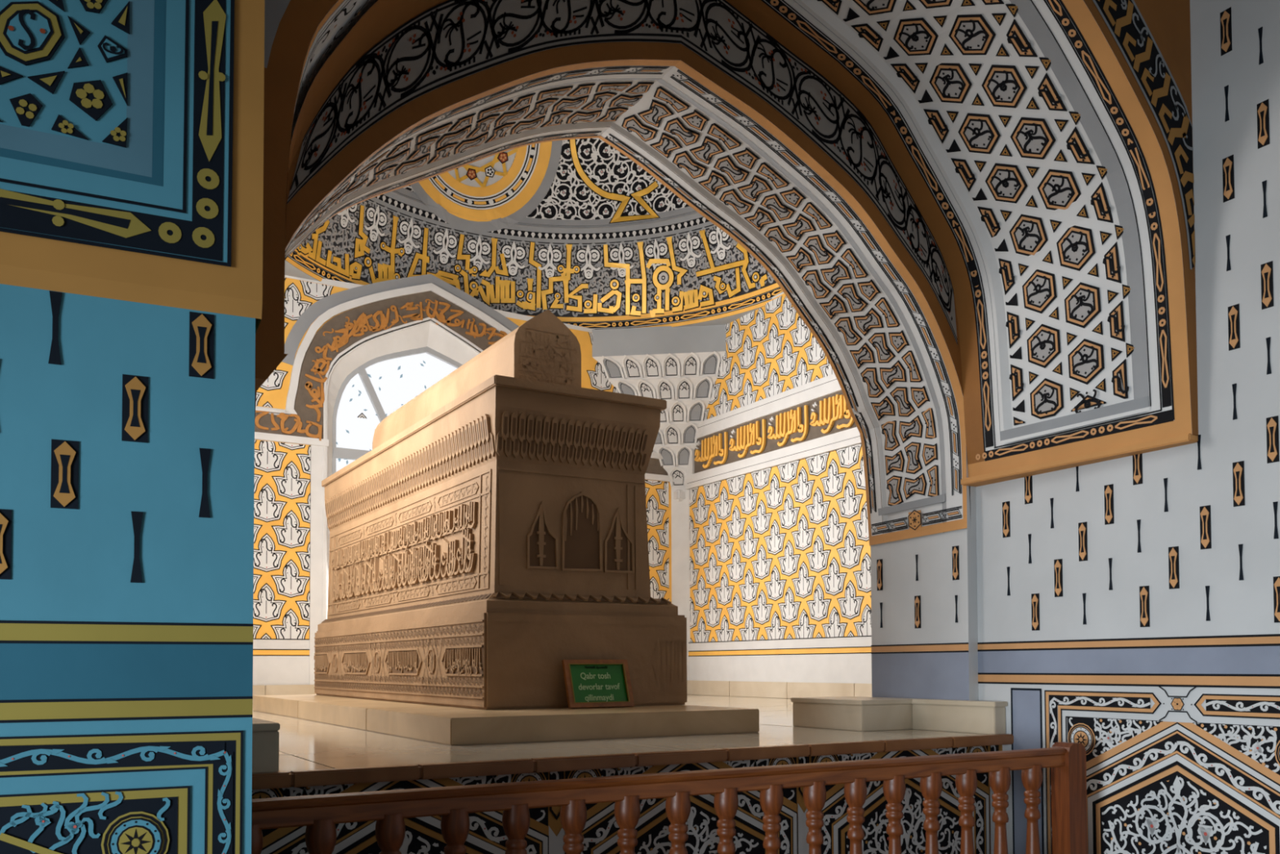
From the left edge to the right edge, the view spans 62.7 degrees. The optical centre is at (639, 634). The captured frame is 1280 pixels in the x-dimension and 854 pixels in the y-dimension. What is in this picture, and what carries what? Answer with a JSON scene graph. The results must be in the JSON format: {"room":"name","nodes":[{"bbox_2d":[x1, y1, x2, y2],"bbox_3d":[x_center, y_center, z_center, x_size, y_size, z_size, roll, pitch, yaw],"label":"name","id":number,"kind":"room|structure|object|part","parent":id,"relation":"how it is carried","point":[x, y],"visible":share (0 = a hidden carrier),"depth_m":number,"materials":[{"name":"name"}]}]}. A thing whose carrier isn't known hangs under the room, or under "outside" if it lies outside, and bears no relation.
{"room":"mausoleum interior","nodes":[
{"label":"mausoleum interior","id":0,"kind":"room"},
{"bbox_2d":[0,0,264,853],"bbox_3d":[-2.274,-1.280,1.562,3.255,5.130,0.765,1,-2,-31],"label":"wall","id":1,"kind":"structure","parent":0,"point":[131,131],"depth_m":1.91,"materials":[{"name":"blue paint"}]},
{"bbox_3d":[-1.862,0.721,1.422,2.483,1.119,0.006,1,-2,-26],"label":"dado panel","id":2,"kind":"part","parent":1,"relation":"part of","materials":[{"name":"blue paint"}]},
{"bbox_2d":[252,274,688,702],"bbox_3d":[-1.911,-1.390,9.772,5.550,3.989,0.130,1,-2,-31],"label":"wall","id":3,"kind":"structure","parent":0,"point":[322,319],"depth_m":9.25,"materials":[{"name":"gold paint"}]},
{"bbox_3d":[-3.474,0.507,8.839,0.617,0.149,0.029,1,-2,-31],"label":"skirting","id":4,"kind":"part","parent":3,"relation":"part of","materials":[{"name":"stone"}]},
{"bbox_3d":[-2.941,0.515,9.155,0.617,0.149,0.029,1,-2,-31],"label":"skirting","id":5,"kind":"part","parent":3,"relation":"part of","materials":[{"name":"stone"}]},
{"bbox_2d":[322,316,483,621],"bbox_3d":[-1.990,-1.458,9.867,1.976,3.030,0.150,1,-2,-31],"label":"window","id":6,"kind":"structure","parent":3,"relation":"in","point":[382,374],"depth_m":9.68,"materials":[{"name":"white glass"}]},
{"bbox_3d":[-2.028,-1.317,9.927,1.745,2.753,0.001,1,-2,-31],"label":"pane","id":7,"kind":"part","parent":6,"relation":"part of","materials":[{"name":"clear glass"}]},
{"bbox_3d":[-2.018,-1.331,9.910,1.795,2.779,0.040,1,-2,-31],"label":"sash frame","id":8,"kind":"part","parent":6,"relation":"part of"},
{"bbox_2d":[591,324,726,501],"bbox_3d":[0.191,-2.272,10.634,1.078,1.690,0.843,1,-2,-31],"label":"muqarnas","id":9,"kind":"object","parent":3,"relation":"attached to","point":[679,366],"depth_m":10.74,"materials":[{"name":"white paint"}]},
{"bbox_3d":[0.188,-2.977,10.655,1.078,0.280,0.843,1,-2,-31],"label":"squinch lid","id":10,"kind":"part","parent":9,"relation":"part of","materials":[{"name":"white paint"}]},
{"bbox_2d":[284,137,782,329],"bbox_3d":[-0.661,-4.570,7.842,5.650,2.760,6.000,1,-2,-31],"label":"ceiling","id":11,"kind":"structure","parent":0,"point":[577,230],"depth_m":10.46,"materials":[{"name":"paint"}]},
{"bbox_2d":[254,0,978,700],"bbox_3d":[-0.072,-0.600,3.781,3.720,3.890,0.004,1,-2,-31],"label":"wall","id":12,"kind":"structure","parent":0,"point":[451,52],"depth_m":3.83,"materials":[{"name":"black paint"}]},
{"bbox_2d":[252,717,279,773],"bbox_3d":[-1.255,0.329,3.144,0.242,0.141,0.497,1,-2,-31],"label":"ledge","id":13,"kind":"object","parent":12,"relation":"attached to","point":[265,734],"depth_m":2.98,"materials":[{"name":"stone"}]},
{"bbox_2d":[284,59,967,545],"bbox_3d":[0.000,-1.328,4.245,3.099,1.706,0.678,1,-2,-31],"label":"arch","id":14,"kind":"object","parent":12,"relation":"attached to","point":[886,348],"depth_m":4.61,"materials":[{"name":"stone"}]},
{"bbox_2d":[251,744,1002,853],"bbox_3d":[-0.177,0.876,3.511,4.100,0.925,0.015,1,-2,-31],"label":"platform","id":15,"kind":"object","parent":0,"point":[545,833],"visible":0.37,"depth_m":3.73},
{"bbox_3d":[-0.718,0.888,3.188,0.980,0.885,0.012,1,-2,-31],"label":"dado panel","id":16,"kind":"part","parent":15,"relation":"part of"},
{"bbox_3d":[0.176,0.901,3.718,0.980,0.885,0.012,1,-2,-31],"label":"dado panel","id":17,"kind":"part","parent":15,"relation":"part of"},
{"bbox_3d":[1.079,0.914,4.254,0.980,0.885,0.012,1,-2,-31],"label":"dado panel","id":18,"kind":"part","parent":15,"relation":"part of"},
{"bbox_2d":[252,694,1013,789],"bbox_3d":[-0.739,0.533,6.917,6.800,0.043,6.525,1,-2,-31],"label":"floor","id":19,"kind":"structure","parent":0,"point":[312,753],"depth_m":3.90,"materials":[{"name":"stone"}]},
{"bbox_2d":[253,309,759,745],"bbox_3d":[-1.081,-0.525,6.092,1.485,2.030,3.894,1,-2,-31],"label":"sarcophagus","id":20,"kind":"object","parent":19,"relation":"on","point":[491,535],"visible":1,"depth_m":5.12,"materials":[{"name":"stone"}]},
{"bbox_3d":[-1.066,-1.341,6.135,0.359,0.396,2.440,1,-2,-31],"label":"gabled lid","id":21,"kind":"part","parent":20,"relation":"part of","materials":[{"name":"stone"}]},
{"bbox_3d":[-1.073,-0.925,6.384,0.890,0.327,3.113,1,-2,-31],"label":"cornice","id":22,"kind":"part","parent":20,"relation":"part of","materials":[{"name":"stone"}]},
{"bbox_3d":[-1.070,-1.113,6.392,0.930,0.046,3.162,1,-2,-31],"label":"cornice","id":23,"kind":"part","parent":20,"relation":"part of","materials":[{"name":"stone"}]},
{"bbox_3d":[-1.046,-0.100,6.381,1.034,0.083,3.108,1,-2,-31],"label":"plinth moulding","id":24,"kind":"part","parent":20,"relation":"part of","materials":[{"name":"stone"}]},
{"bbox_3d":[-0.316,-0.498,5.063,0.790,0.548,0.010,1,-2,-31],"label":"raised frame","id":25,"kind":"part","parent":20,"relation":"part of","materials":[{"name":"stone"}]},
{"bbox_2d":[561,659,634,708],"bbox_3d":[-0.195,0.233,4.957,0.347,0.226,0.078,1,-2,-31],"label":"framed sign","id":26,"kind":"object","parent":20,"relation":"on","point":[589,683],"visible":1,"depth_m":4.95,"materials":[{"name":"brown wood"}]},
{"bbox_2d":[254,0,1198,486],"bbox_3d":[0.272,-1.928,3.412,3.500,2.540,1.065,1,-2,-31],"label":"wall","id":27,"kind":"structure","parent":0,"point":[1150,40],"depth_m":3.66,"materials":[{"name":"paint"}]},
{"bbox_2d":[257,0,1191,477],"bbox_3d":[0.422,-1.647,3.493,3.084,1.858,1.062,1,-2,-31],"label":"arch","id":28,"kind":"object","parent":27,"relation":"attached to","point":[1037,173],"depth_m":4.07,"materials":[{"name":"white paint"}]},
{"bbox_2d":[616,149,869,539],"bbox_3d":[0.880,-1.546,5.170,5.650,4.000,0.002,1,-2,-31],"label":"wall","id":29,"kind":"structure","parent":0,"point":[616,149],"depth_m":5.19,"materials":[{"name":"paint"}]},
{"bbox_2d":[684,292,871,698],"bbox_3d":[1.819,-1.325,8.889,0.034,3.780,5.450,1,-2,-31],"label":"wall","id":30,"kind":"structure","parent":0,"point":[780,548],"depth_m":9.82,"materials":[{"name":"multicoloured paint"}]},
{"bbox_3d":[0.666,0.552,10.789,0.029,0.149,0.897,1,-2,-31],"label":"skirting","id":31,"kind":"part","parent":30,"relation":"part of","materials":[{"name":"stone"}]},
{"bbox_3d":[1.126,0.527,10.015,0.029,0.149,0.897,1,-2,-31],"label":"skirting","id":32,"kind":"part","parent":30,"relation":"part of","materials":[{"name":"stone"}]},
{"bbox_3d":[1.849,-1.937,8.857,0.030,0.660,5.330,1,-2,-31],"label":"band frame","id":33,"kind":"part","parent":30,"relation":"part of","materials":[{"name":"paint"}]},
{"bbox_3d":[1.585,0.501,9.242,0.029,0.149,0.897,1,-2,-31],"label":"skirting","id":34,"kind":"part","parent":30,"relation":"part of","materials":[{"name":"stone"}]},
{"bbox_3d":[2.044,0.476,8.468,0.029,0.149,0.897,1,-2,-31],"label":"skirting","id":35,"kind":"part","parent":30,"relation":"part of","materials":[{"name":"stone"}]},
{"bbox_2d":[975,0,1279,853],"bbox_3d":[2.781,-1.273,2.361,0.014,5.130,5.600,1,-2,-28],"label":"wall","id":36,"kind":"structure","parent":0,"point":[1128,607],"depth_m":3.81,"materials":[{"name":"white paint"}]},
{"bbox_2d":[791,696,1007,733],"bbox_3d":[1.167,0.373,4.871,0.392,0.141,0.997,1,-2,-31],"label":"ledge","id":37,"kind":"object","parent":36,"relation":"attached to","point":[861,713],"depth_m":4.84,"materials":[{"name":"stone"}]},
{"bbox_2d":[871,528,968,700],"bbox_3d":[1.326,-0.017,4.990,0.006,0.930,0.680,1,-2,-29],"label":"wall","id":38,"kind":"structure","parent":36,"relation":"attached to","point":[920,645],"depth_m":4.98,"materials":[{"name":"white paint"}]},
{"bbox_3d":[1.964,0.764,3.829,0.013,1.152,1.196,1,-2,-28],"label":"dado panel","id":39,"kind":"part","parent":36,"relation":"part of","materials":[{"name":"black paint"}]},
{"label":"floor","id":40,"kind":"structure","parent":0,"visible":0},
{"bbox_2d":[251,742,1087,853],"bbox_3d":[0.321,0.874,3.187,3.117,0.966,0.080,1,-2,-31],"label":"wooden railing","id":41,"kind":"object","parent":40,"relation":"on","point":[320,814],"visible":0.98,"depth_m":3.14,"materials":[{"name":"brown wood"}]},
{"bbox_3d":[0.331,0.453,3.207,2.897,0.047,0.048,1,-2,-31],"label":"rail","id":42,"kind":"part","parent":41,"relation":"part of","materials":[{"name":"brown wood"}]},
{"bbox_3d":[0.331,0.418,3.208,2.897,0.022,0.061,1,-2,-31],"label":"handrail","id":43,"kind":"part","parent":41,"relation":"part of","materials":[{"name":"brown wood"}]},
{"bbox_3d":[1.619,0.893,3.957,0.100,0.966,0.080,1,-2,-31],"label":"newel post","id":44,"kind":"part","parent":41,"relation":"part of","materials":[{"name":"brown wood"}]}
]}

